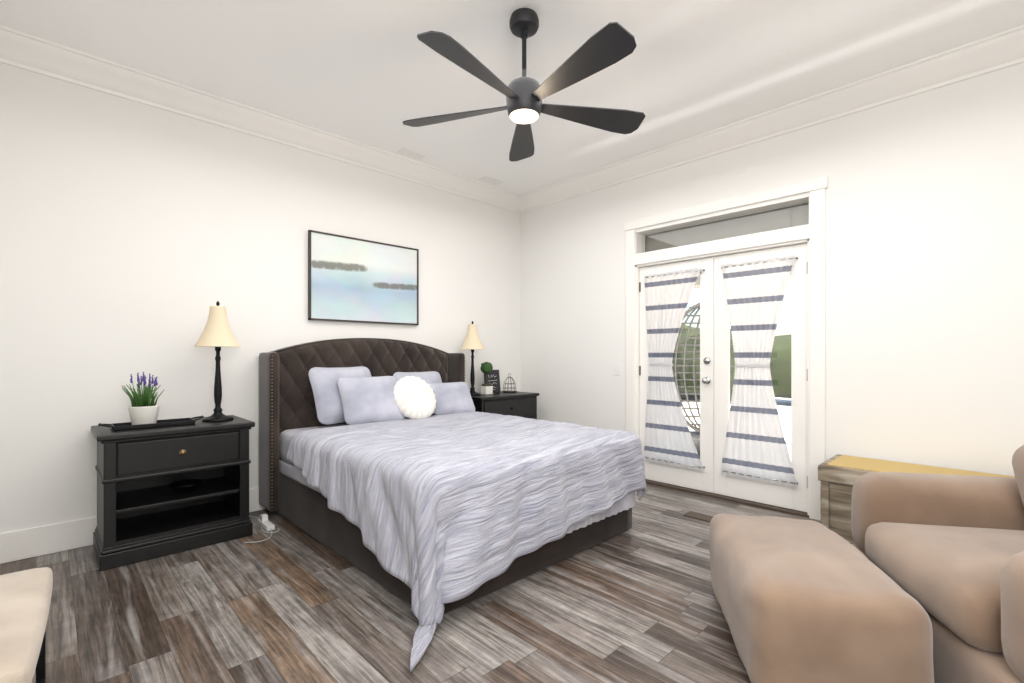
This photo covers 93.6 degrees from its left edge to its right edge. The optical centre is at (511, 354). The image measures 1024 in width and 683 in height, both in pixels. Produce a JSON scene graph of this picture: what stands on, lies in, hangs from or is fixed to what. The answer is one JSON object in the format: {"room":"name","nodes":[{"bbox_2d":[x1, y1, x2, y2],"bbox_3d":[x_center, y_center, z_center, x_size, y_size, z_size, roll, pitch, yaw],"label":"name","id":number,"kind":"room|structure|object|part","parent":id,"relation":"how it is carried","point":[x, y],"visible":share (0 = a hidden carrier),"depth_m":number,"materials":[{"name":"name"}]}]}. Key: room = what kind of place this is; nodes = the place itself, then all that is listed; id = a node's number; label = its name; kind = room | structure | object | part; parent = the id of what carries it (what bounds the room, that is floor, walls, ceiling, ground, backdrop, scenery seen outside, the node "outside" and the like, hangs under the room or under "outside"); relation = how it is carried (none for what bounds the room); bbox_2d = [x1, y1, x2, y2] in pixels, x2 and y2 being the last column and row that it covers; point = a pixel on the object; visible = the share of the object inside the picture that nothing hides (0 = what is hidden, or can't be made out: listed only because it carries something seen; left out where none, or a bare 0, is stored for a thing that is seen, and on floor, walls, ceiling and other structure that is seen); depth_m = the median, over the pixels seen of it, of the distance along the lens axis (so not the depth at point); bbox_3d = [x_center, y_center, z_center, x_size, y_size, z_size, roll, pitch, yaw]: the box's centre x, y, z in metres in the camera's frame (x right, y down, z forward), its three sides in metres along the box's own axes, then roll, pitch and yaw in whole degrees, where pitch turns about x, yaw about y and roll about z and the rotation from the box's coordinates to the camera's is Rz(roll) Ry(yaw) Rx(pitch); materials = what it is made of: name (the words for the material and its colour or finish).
{"room":"bedroom","nodes":[
{"label":"bedroom","id":0,"kind":"room"},
{"bbox_2d":[0,62,519,532],"bbox_3d":[-1.574,-0.320,4.207,4.440,3.040,0.160,0,0,-44],"label":"wall","id":1,"kind":"structure","parent":0,"point":[136,238],"depth_m":3.30,"materials":[{"name":"white paint"}]},
{"bbox_2d":[0,488,265,563],"bbox_3d":[-1.499,1.113,4.158,4.460,0.175,0.016,0,0,-44],"label":"baseboard","id":2,"kind":"structure","parent":1,"relation":"attached to","point":[16,545],"depth_m":2.90,"materials":[{"name":"white paint"}]},
{"bbox_2d":[0,25,519,212],"bbox_3d":[-1.466,-1.762,4.110,4.200,0.155,0.130,0,0,-44],"label":"crown molding","id":3,"kind":"structure","parent":1,"relation":"attached to","point":[22,50],"depth_m":3.47,"materials":[{"name":"white paint"}]},
{"bbox_2d":[308,230,418,324],"bbox_3d":[-1.299,-0.660,4.332,1.050,0.740,0.035,0,0,-44],"label":"painting","id":4,"kind":"object","parent":1,"relation":"attached to","point":[351,279],"visible":0.92,"depth_m":4.28,"materials":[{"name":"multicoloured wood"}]},
{"bbox_2d":[0,483,819,682],"bbox_3d":[0.340,1.260,2.232,4.810,0.120,5.660,0,0,-44],"label":"floor","id":5,"kind":"structure","parent":0,"point":[290,602],"depth_m":2.19,"materials":[{"name":"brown wood"}]},
{"bbox_2d":[0,567,52,682],"bbox_3d":[-1.504,0.961,1.302,0.355,0.478,0.755,0,0,-40],"label":"upholstered bench","id":6,"kind":"object","parent":5,"relation":"on","point":[25,598],"visible":1,"depth_m":1.35,"materials":[{"name":"fabric"}]},
{"bbox_2d":[91,415,254,570],"bbox_3d":[-2.179,0.823,3.113,0.800,0.755,0.530,0,0,-44],"label":"nightstand","id":7,"kind":"object","parent":5,"relation":"on","point":[146,511],"visible":0.96,"depth_m":2.98,"materials":[{"name":"black paint"}]},
{"bbox_2d":[98,416,203,430],"bbox_3d":[-2.237,0.422,3.008,0.534,0.043,0.178,0,0,-44],"label":"metal tray","id":8,"kind":"object","parent":7,"relation":"on","point":[159,423],"visible":1,"depth_m":2.97,"materials":[{"name":"black metal"}]},
{"bbox_2d":[122,372,164,424],"bbox_3d":[-2.274,0.269,2.964,0.202,0.336,0.173,0,0,-44],"label":"plant","id":9,"kind":"object","parent":8,"relation":"on","point":[142,409],"visible":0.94,"depth_m":2.94,"materials":[{"name":"green plant"}]},
{"bbox_2d":[169,479,202,491],"bbox_3d":[-2.132,0.861,3.151,0.184,0.050,0.184,0,0,-44],"label":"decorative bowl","id":10,"kind":"object","parent":7,"relation":"in","point":[187,485],"visible":1,"depth_m":3.15,"materials":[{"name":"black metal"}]},
{"bbox_2d":[194,301,240,421],"bbox_3d":[-2.003,0.038,3.276,0.276,0.812,0.276,0,0,-44],"label":"table lamp","id":11,"kind":"object","parent":7,"relation":"on","point":[217,334],"visible":1,"depth_m":3.23,"materials":[{"name":"black metal"}]},
{"bbox_2d":[244,515,278,542],"bbox_3d":[-1.814,1.190,3.346,0.243,0.011,0.676,0,0,-44],"label":"cord","id":12,"kind":"object","parent":5,"relation":"on","point":[271,532],"visible":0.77,"depth_m":3.23,"materials":[{"name":"grey plastic"}]},
{"bbox_2d":[257,514,274,530],"bbox_3d":[-1.723,1.164,3.368,0.050,0.071,0.220,0,0,-44],"label":"power strip","id":13,"kind":"object","parent":5,"relation":"on","point":[264,523],"visible":1,"depth_m":3.36,"materials":[{"name":"white plastic"}]},
{"bbox_2d":[259,338,646,671],"bbox_3d":[-0.506,0.525,3.385,2.042,1.350,2.484,0,0,-44],"label":"bed","id":14,"kind":"object","parent":5,"relation":"on","point":[405,471],"visible":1,"depth_m":2.84,"materials":[{"name":"fabric"}]},
{"bbox_2d":[308,366,380,424],"bbox_3d":[-1.347,0.314,3.900,0.539,0.484,0.193,0,-26,-47],"label":"pillow","id":15,"kind":"object","parent":14,"relation":"on","point":[323,381],"depth_m":3.74,"materials":[{"name":"white fabric"}]},
{"bbox_2d":[337,375,405,425],"bbox_3d":[-1.119,0.355,3.851,0.502,0.418,0.164,0,-30,-40],"label":"pillow","id":16,"kind":"object","parent":14,"relation":"on","point":[360,400],"depth_m":3.77,"materials":[{"name":"white fabric"}]},
{"bbox_2d":[392,375,436,420],"bbox_3d":[-0.816,0.360,4.040,0.407,0.403,0.170,0,-28,-46],"label":"pillow","id":17,"kind":"object","parent":14,"relation":"on","point":[413,398],"depth_m":3.95,"materials":[{"name":"white fabric"}]},
{"bbox_2d":[392,371,448,416],"bbox_3d":[-0.831,0.345,4.401,0.499,0.425,0.184,0,-26,-41],"label":"pillow","id":18,"kind":"object","parent":14,"relation":"on","point":[429,377],"depth_m":4.41,"materials":[{"name":"white fabric"}]},
{"bbox_2d":[426,381,475,415],"bbox_3d":[-0.555,0.395,4.404,0.432,0.330,0.143,0,-32,-36],"label":"pillow","id":19,"kind":"object","parent":14,"relation":"on","point":[451,398],"depth_m":4.34,"materials":[{"name":"white fabric"}]},
{"bbox_2d":[471,391,538,418],"bbox_3d":[-0.167,0.805,5.068,0.820,0.790,0.513,0,0,-44],"label":"nightstand","id":20,"kind":"object","parent":5,"relation":"on","point":[521,404],"visible":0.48,"depth_m":4.90,"materials":[{"name":"black paint"}]},
{"bbox_2d":[460,321,484,395],"bbox_3d":[-0.401,0.031,4.892,0.257,0.755,0.257,0,0,-44],"label":"table lamp","id":21,"kind":"object","parent":20,"relation":"on","point":[472,342],"visible":0.96,"depth_m":4.85,"materials":[{"name":"beige fabric"}]},
{"bbox_2d":[481,362,492,394],"bbox_3d":[-0.265,0.239,5.024,0.129,0.339,0.130,0,0,-44],"label":"topiary plant","id":22,"kind":"object","parent":20,"relation":"on","point":[486,369],"visible":1,"depth_m":4.99,"materials":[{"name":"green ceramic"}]},
{"bbox_2d":[484,370,500,392],"bbox_3d":[-0.234,0.290,5.236,0.190,0.250,0.098,0,-8,-34],"label":"chalkboard sign","id":23,"kind":"object","parent":20,"relation":"on","point":[493,377],"visible":0.67,"depth_m":5.21,"materials":[{"name":"black wood"}]},
{"bbox_2d":[502,373,516,392],"bbox_3d":[-0.027,0.306,5.282,0.170,0.207,0.170,0,0,-44],"label":"decor","id":24,"kind":"object","parent":20,"relation":"on","point":[511,388],"visible":1,"depth_m":5.25,"materials":[{"name":"grey metal"}]},
{"bbox_2d":[683,511,712,521],"bbox_3d":[1.437,1.197,3.522,0.120,0.006,0.330,0,0,-44],"label":"floor vent","id":25,"kind":"object","parent":5,"relation":"in","point":[704,517],"visible":0.58,"depth_m":3.56,"materials":[{"name":"brown metal"}]},
{"bbox_2d":[709,513,933,682],"bbox_3d":[1.189,1.000,2.008,0.579,0.442,0.943,0,0,13],"label":"ottoman","id":26,"kind":"object","parent":5,"relation":"on","point":[803,601],"visible":1,"depth_m":1.63,"materials":[{"name":"beige fabric"}]},
{"bbox_2d":[818,454,1014,543],"bbox_3d":[2.489,0.947,2.848,0.490,0.506,1.064,0,0,-44],"label":"trunk","id":27,"kind":"object","parent":5,"relation":"on","point":[838,475],"visible":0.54,"depth_m":2.99,"materials":[{"name":"brown wood"}]},
{"bbox_2d":[851,445,1023,682],"bbox_3d":[1.936,0.762,1.677,1.018,0.891,1.186,0,0,13],"label":"armchair","id":28,"kind":"object","parent":5,"relation":"on","point":[946,551],"visible":0.94,"depth_m":1.76,"materials":[{"name":"beige fabric"}]},
{"bbox_2d":[0,0,1023,194],"bbox_3d":[0.340,-1.900,2.232,4.810,0.120,5.660,0,0,-44],"label":"ceiling","id":29,"kind":"structure","parent":0,"point":[375,73],"depth_m":2.96,"materials":[{"name":"white paint"}]},
{"bbox_2d":[397,148,425,159],"bbox_3d":[-0.913,-1.837,4.401,0.240,0.006,0.120,0,0,-44],"label":"ceiling vent","id":30,"kind":"object","parent":29,"relation":"in","point":[412,154],"depth_m":4.40,"materials":[{"name":"white metal"}]},
{"bbox_2d":[479,176,503,184],"bbox_3d":[-0.216,-1.837,5.075,0.240,0.006,0.120,0,0,-44],"label":"ceiling vent","id":31,"kind":"object","parent":29,"relation":"in","point":[487,179],"depth_m":5.06,"materials":[{"name":"white metal"}]},
{"bbox_2d":[403,8,645,161],"bbox_3d":[0.068,-1.558,2.565,1.381,0.565,1.385,0,0,-44],"label":"ceiling fan","id":32,"kind":"object","parent":29,"relation":"hanging from","point":[608,44],"visible":1,"depth_m":2.52,"materials":[{"name":"black metal"}]},
{"bbox_2d":[520,62,1023,475],"bbox_3d":[2.012,-0.320,3.847,0.160,3.040,5.660,0,0,-44],"label":"wall","id":33,"kind":"structure","parent":0,"point":[924,194],"depth_m":3.23,"materials":[{"name":"white paint"}]},
{"bbox_2d":[639,257,713,492],"bbox_3d":[1.456,0.171,4.351,0.115,2.014,0.723,0,0,-44],"label":"french door","id":34,"kind":"structure","parent":33,"relation":"in","point":[703,480],"depth_m":4.19,"materials":[{"name":"white wood"}]},
{"bbox_2d":[644,267,704,470],"bbox_3d":[1.447,0.121,4.334,0.049,1.754,0.571,0,0,-44],"label":"curtain","id":35,"kind":"object","parent":34,"relation":"hanging from","point":[668,439],"visible":1,"depth_m":4.38,"materials":[{"name":"white fabric"}]},
{"bbox_3d":[1.655,0.136,4.115,0.072,0.229,0.060,0,0,-44],"label":"door hardware knob","id":36,"kind":"part","parent":34,"relation":"part of","materials":[{"name":"silver metal"}]},
{"bbox_2d":[624,176,827,519],"bbox_3d":[1.747,-0.043,4.127,0.214,2.485,1.690,0,0,-44],"label":"door frame","id":37,"kind":"structure","parent":33,"relation":"attached to","point":[811,234],"depth_m":3.77,"materials":[{"name":"white wood"}]},
{"bbox_2d":[642,203,808,251],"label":"transom window","id":38,"kind":"structure","parent":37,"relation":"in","point":[736,226],"depth_m":4.14,"materials":[{"name":"clear glass"}]},
{"bbox_2d":[693,273,790,288],"bbox_3d":[2.503,-1.185,5.225,2.420,0.470,6.040,0,0,-44],"label":"soffit","id":39,"kind":"structure","parent":33,"relation":"attached to","point":[697,283],"depth_m":6.51,"materials":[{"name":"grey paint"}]},
{"bbox_2d":[714,243,806,511],"bbox_3d":[1.985,0.171,3.852,0.049,2.014,0.723,0,0,-44],"label":"french door","id":40,"kind":"structure","parent":33,"relation":"in","point":[789,497],"depth_m":3.75,"materials":[{"name":"white wood"}]},
{"bbox_2d":[721,255,797,487],"bbox_3d":[1.944,0.121,3.820,0.048,1.754,0.571,0,0,-44],"label":"curtain","id":41,"kind":"object","parent":40,"relation":"hanging from","point":[755,447],"visible":1,"depth_m":3.83,"materials":[{"name":"white fabric"}]},
{"bbox_2d":[520,25,1023,212],"bbox_3d":[1.908,-1.762,3.747,0.130,0.155,5.340,0,0,-44],"label":"crown molding","id":42,"kind":"structure","parent":33,"relation":"attached to","point":[985,55],"depth_m":3.46,"materials":[{"name":"white"}]},
{"label":"outside","id":43,"kind":"structure","parent":0,"visible":0},
{"bbox_2d":[682,397,790,459],"bbox_3d":[6.353,1.235,9.429,13.840,0.050,19.340,0,0,-44],"label":"ground","id":44,"kind":"structure","parent":43,"point":[785,418],"depth_m":9.62,"materials":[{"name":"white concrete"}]},
{"bbox_2d":[672,303,734,456],"bbox_3d":[2.133,0.312,5.104,0.760,1.796,1.123,0,0,-44],"label":"wicker chair","id":45,"kind":"object","parent":44,"relation":"on","point":[693,425],"depth_m":5.47,"materials":[{"name":"black"}]},
{"bbox_2d":[672,324,790,399],"bbox_3d":[7.885,0.300,10.566,2.635,2.560,15.206,0,0,-44],"label":"hedge","id":46,"kind":"object","parent":44,"relation":"on","point":[781,378],"depth_m":11.63,"materials":[{"name":"green plant"}]}
]}

